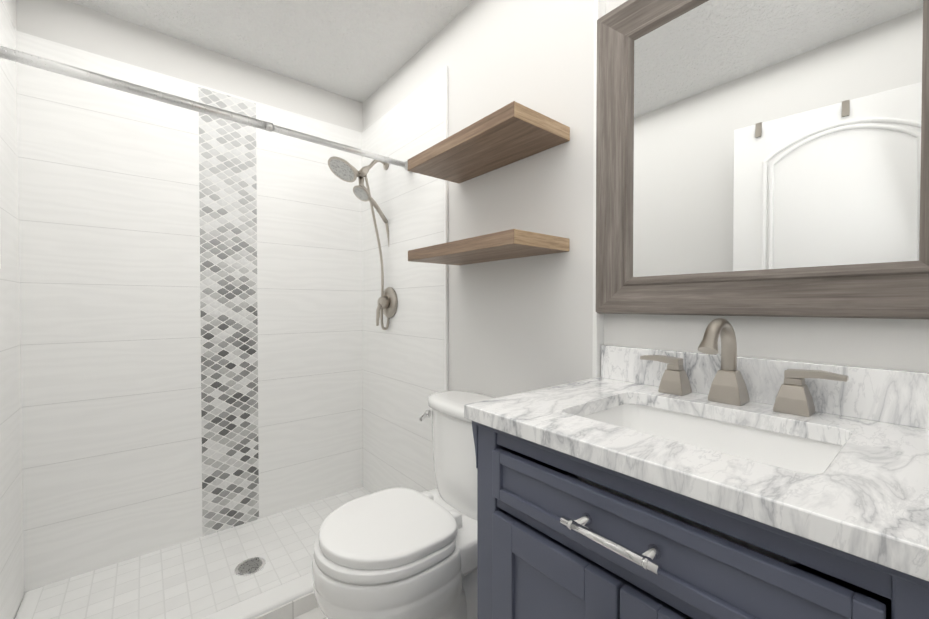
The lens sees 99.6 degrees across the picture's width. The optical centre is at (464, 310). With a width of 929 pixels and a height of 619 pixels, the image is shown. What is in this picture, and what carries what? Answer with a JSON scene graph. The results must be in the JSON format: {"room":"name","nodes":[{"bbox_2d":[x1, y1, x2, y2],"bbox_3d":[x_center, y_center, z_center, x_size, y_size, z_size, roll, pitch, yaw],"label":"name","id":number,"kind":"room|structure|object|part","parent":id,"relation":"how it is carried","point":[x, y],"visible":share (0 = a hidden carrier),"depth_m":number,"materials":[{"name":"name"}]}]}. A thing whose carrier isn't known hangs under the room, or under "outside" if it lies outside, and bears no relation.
{"room":"bathroom","nodes":[
{"label":"bathroom","id":0,"kind":"room"},
{"bbox_2d":[15,572,312,618],"bbox_3d":[-0.841,1.001,1.515,1.251,0.070,0.615,-1,1,-39],"label":"pan","id":1,"kind":"object","parent":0,"point":[253,607],"visible":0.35,"depth_m":1.31,"materials":[{"name":"white"}]},
{"bbox_2d":[32,487,370,618],"bbox_3d":[-0.851,0.967,1.554,1.195,0.006,0.519,-1,1,-39],"label":"tile","id":2,"kind":"structure","parent":1,"relation":"on","point":[197,578],"depth_m":1.43,"materials":[{"name":"tile"}]},
{"bbox_2d":[235,557,265,575],"bbox_3d":[-0.807,0.963,1.480,0.104,0.004,0.104,-1,1,-39],"label":"drain cover","id":3,"kind":"object","parent":2,"relation":"on","point":[250,566],"visible":1,"depth_m":1.48,"materials":[{"name":"silver metal"}]},
{"bbox_2d":[254,591,317,618],"bbox_3d":[-0.646,1.011,1.276,1.251,0.056,0.011,-1,1,-39],"label":"curb","id":4,"kind":"object","parent":1,"relation":"attached to","point":[299,606],"visible":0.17,"depth_m":1.33,"materials":[{"name":"white tile"}]},
{"bbox_2d":[16,0,362,131],"bbox_3d":[-1.067,-0.018,1.778,1.451,2.200,0.100,-1,1,-39],"label":"wall","id":5,"kind":"structure","parent":0,"point":[69,23],"depth_m":1.61,"materials":[{"name":"white paint"}]},
{"bbox_2d":[16,30,202,594],"bbox_3d":[-1.318,0.044,1.503,0.512,1.985,0.011,-1,1,-39],"label":"wall tile","id":6,"kind":"structure","parent":5,"relation":"attached to","point":[109,247],"depth_m":1.47,"materials":[{"name":"white tile"}]},
{"bbox_2d":[198,87,258,535],"bbox_3d":[-1.035,0.047,1.733,0.217,1.973,0.012,-1,1,-39],"label":"mosaic","id":7,"kind":"object","parent":5,"relation":"attached to","point":[228,301],"visible":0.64,"depth_m":1.72,"materials":[{"name":"grey tile"}]},
{"bbox_2d":[198,84,255,102],"bbox_3d":[-1.036,-0.946,1.720,0.217,0.012,0.011,-1,1,-39],"label":"cap","id":8,"kind":"object","parent":7,"relation":"on","point":[226,93],"visible":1,"depth_m":1.71,"materials":[{"name":"tile"}]},
{"bbox_2d":[256,101,362,518],"bbox_3d":[-0.749,0.037,1.966,0.522,1.985,0.011,-1,1,-39],"label":"wall tile","id":9,"kind":"structure","parent":5,"relation":"attached to","point":[309,316],"depth_m":1.94,"materials":[{"name":"white tile"}]},
{"bbox_2d":[68,0,472,102],"bbox_3d":[-0.341,-1.131,0.900,1.486,0.050,2.355,-1,1,-39],"label":"ceiling","id":10,"kind":"structure","parent":0,"point":[361,51],"depth_m":1.56,"materials":[{"name":"white paint"}]},
{"bbox_2d":[293,606,326,618],"bbox_3d":[-0.121,1.073,0.661,1.486,0.050,1.660,-1,1,-39],"label":"floor","id":11,"kind":"structure","parent":0,"point":[316,613],"depth_m":1.34,"materials":[{"name":"tile"}]},
{"bbox_2d":[312,390,495,618],"bbox_3d":[-0.129,0.665,1.147,0.603,0.751,0.370,-1,1,-39],"label":"toilet","id":12,"kind":"object","parent":11,"relation":"on","point":[398,553],"visible":0.81,"depth_m":1.02,"materials":[{"name":"white ceramic"}]},
{"bbox_3d":[-0.223,0.598,1.070,0.352,0.052,0.352,-1,1,-39],"label":"seat lid","id":13,"kind":"part","parent":12,"relation":"part of","materials":[{"name":"white plastic"}]},
{"bbox_3d":[-0.168,0.832,1.118,0.506,0.418,0.366,-1,1,-39],"label":"bowl","id":14,"kind":"part","parent":12,"relation":"part of","materials":[{"name":"white ceramic"}]},
{"bbox_3d":[-0.133,0.354,1.326,0.066,0.026,0.047,-1,1,-39],"label":"flush handle","id":15,"kind":"part","parent":12,"relation":"part of","materials":[{"name":"silver metal"}]},
{"bbox_3d":[0.026,0.479,1.271,0.176,0.310,0.344,-1,1,-39],"label":"tank","id":16,"kind":"part","parent":12,"relation":"part of","materials":[{"name":"white ceramic"}]},
{"bbox_3d":[0.026,0.306,1.269,0.202,0.036,0.370,-1,1,-39],"label":"tank lid","id":17,"kind":"part","parent":12,"relation":"part of","materials":[{"name":"white ceramic"}]},
{"bbox_2d":[464,318,928,618],"bbox_3d":[0.388,0.532,0.646,0.502,1.032,0.683,-1,1,-39],"label":"bathroom vanity","id":18,"kind":"object","parent":11,"relation":"on","point":[708,482],"visible":1,"depth_m":0.56,"materials":[{"name":"grey paint"}]},
{"bbox_3d":[0.134,0.644,0.633,0.016,0.546,0.245,-1,1,-39],"label":"door","id":19,"kind":"part","parent":18,"relation":"part of","materials":[{"name":"grey paint"}]},
{"bbox_3d":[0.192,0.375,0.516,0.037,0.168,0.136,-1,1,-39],"label":"handle","id":20,"kind":"part","parent":18,"relation":"part of","materials":[{"name":"silver metal"}]},
{"bbox_3d":[0.290,0.646,0.441,0.016,0.546,0.242,-1,1,-39],"label":"door","id":21,"kind":"part","parent":18,"relation":"part of","materials":[{"name":"grey paint"}]},
{"bbox_3d":[0.212,0.299,0.533,0.016,0.086,0.491,-1,1,-39],"label":"drawer","id":22,"kind":"part","parent":18,"relation":"part of","materials":[{"name":"grey paint"}]},
{"bbox_2d":[640,318,848,416],"bbox_3d":[0.491,0.098,0.753,0.150,0.167,0.344,-1,1,-39],"label":"faucet","id":23,"kind":"object","parent":18,"relation":"on","point":[726,383],"depth_m":0.76,"materials":[{"name":"silver metal"}]},
{"bbox_2d":[363,0,593,397],"bbox_3d":[-0.098,-0.016,1.659,0.100,2.200,1.510,-1,1,-39],"label":"wall","id":24,"kind":"structure","parent":0,"point":[519,325],"depth_m":1.24,"materials":[{"name":"white paint"}]},
{"bbox_2d":[362,67,443,492],"bbox_3d":[-0.311,0.039,1.833,0.011,1.985,0.749,-1,1,-39],"label":"wall tiles","id":25,"kind":"structure","parent":24,"relation":"attached to","point":[403,364],"depth_m":1.78,"materials":[{"name":"white tile"}]},
{"bbox_2d":[328,156,389,329],"bbox_3d":[-0.477,-0.318,1.815,0.296,0.822,0.138,-1,1,-39],"label":"shower head","id":26,"kind":"object","parent":25,"relation":"attached to","point":[343,169],"visible":0.92,"depth_m":1.81},
{"bbox_2d":[376,287,397,325],"bbox_3d":[-0.394,-0.022,1.848,0.095,0.181,0.148,-1,1,-39],"label":"shower valve","id":27,"kind":"object","parent":25,"relation":"attached to","point":[387,302],"visible":0.92,"depth_m":1.83,"materials":[{"name":"silver metal"}]},
{"bbox_2d":[444,66,447,390],"bbox_3d":[-0.071,0.043,1.538,0.013,1.985,0.012,-1,1,-39],"label":"trim","id":28,"kind":"structure","parent":24,"relation":"attached to","point":[445,238],"depth_m":1.53,"materials":[{"name":"white"}]},
{"bbox_2d":[408,229,568,264],"bbox_3d":[0.050,-0.185,1.217,0.224,0.036,0.497,-1,1,-39],"label":"shelf","id":29,"kind":"object","parent":24,"relation":"attached to","point":[508,244],"visible":1,"depth_m":1.10,"materials":[{"name":"brown wood"}]},
{"bbox_2d":[408,101,569,182],"bbox_3d":[0.050,-0.493,1.213,0.224,0.038,0.497,-1,1,-39],"label":"shelf","id":30,"kind":"object","parent":24,"relation":"attached to","point":[511,132],"visible":1,"depth_m":1.12,"materials":[{"name":"brown wood"}]},
{"bbox_2d":[601,345,928,428],"bbox_3d":[0.578,0.138,0.788,0.020,0.086,0.663,-1,1,-39],"label":"backsplash","id":31,"kind":"structure","parent":24,"relation":"attached to","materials":[{"name":"stone"}]},
{"bbox_2d":[592,0,605,377],"bbox_3d":[0.358,-0.008,1.049,0.036,2.200,0.012,-1,1,-39],"label":"wall","id":32,"kind":"structure","parent":0,"point":[598,319],"depth_m":1.04,"materials":[{"name":"white paint"}]},
{"bbox_2d":[604,0,928,371],"bbox_3d":[0.673,-0.004,0.768,0.100,2.200,0.845,-1,1,-39],"label":"wall","id":33,"kind":"structure","parent":0,"point":[898,344],"depth_m":0.74,"materials":[{"name":"white paint"}]},
{"bbox_2d":[596,0,928,318],"bbox_3d":[0.562,-0.374,0.791,0.034,0.770,0.652,-1,1,-39],"label":"mirror","id":34,"kind":"object","parent":33,"relation":"attached to","point":[767,158],"visible":1,"depth_m":0.77,"materials":[{"name":"brown wood"}]},
{"bbox_3d":[-0.882,0.000,0.474,0.089,2.200,2.355,-1,1,-39],"label":"wall","id":35,"kind":"structure","parent":0,"visible":0},
{"bbox_2d":[2,0,16,29],"bbox_3d":[-1.280,-1.025,1.028,0.011,0.165,0.772,-1,1,-39],"label":"left wall top skin","id":36,"kind":"object","parent":35,"relation":"attached to","point":[10,6],"visible":0.67,"depth_m":1.28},
{"bbox_2d":[0,0,23,618],"bbox_3d":[-1.331,0.050,1.002,0.140,1.985,0.772,-1,1,-39],"label":"wall tiles","id":37,"kind":"structure","parent":35,"relation":"attached to","point":[11,546],"depth_m":1.24,"materials":[{"name":"white tile"}]},
{"bbox_2d":[0,46,411,172],"bbox_3d":[-0.708,-0.632,1.321,1.237,0.070,0.048,-1,1,-39],"label":"shower rod","id":38,"kind":"object","parent":37,"relation":"attached to","point":[10,54],"visible":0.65,"depth_m":1.17,"materials":[{"name":"silver metal"}]}
]}

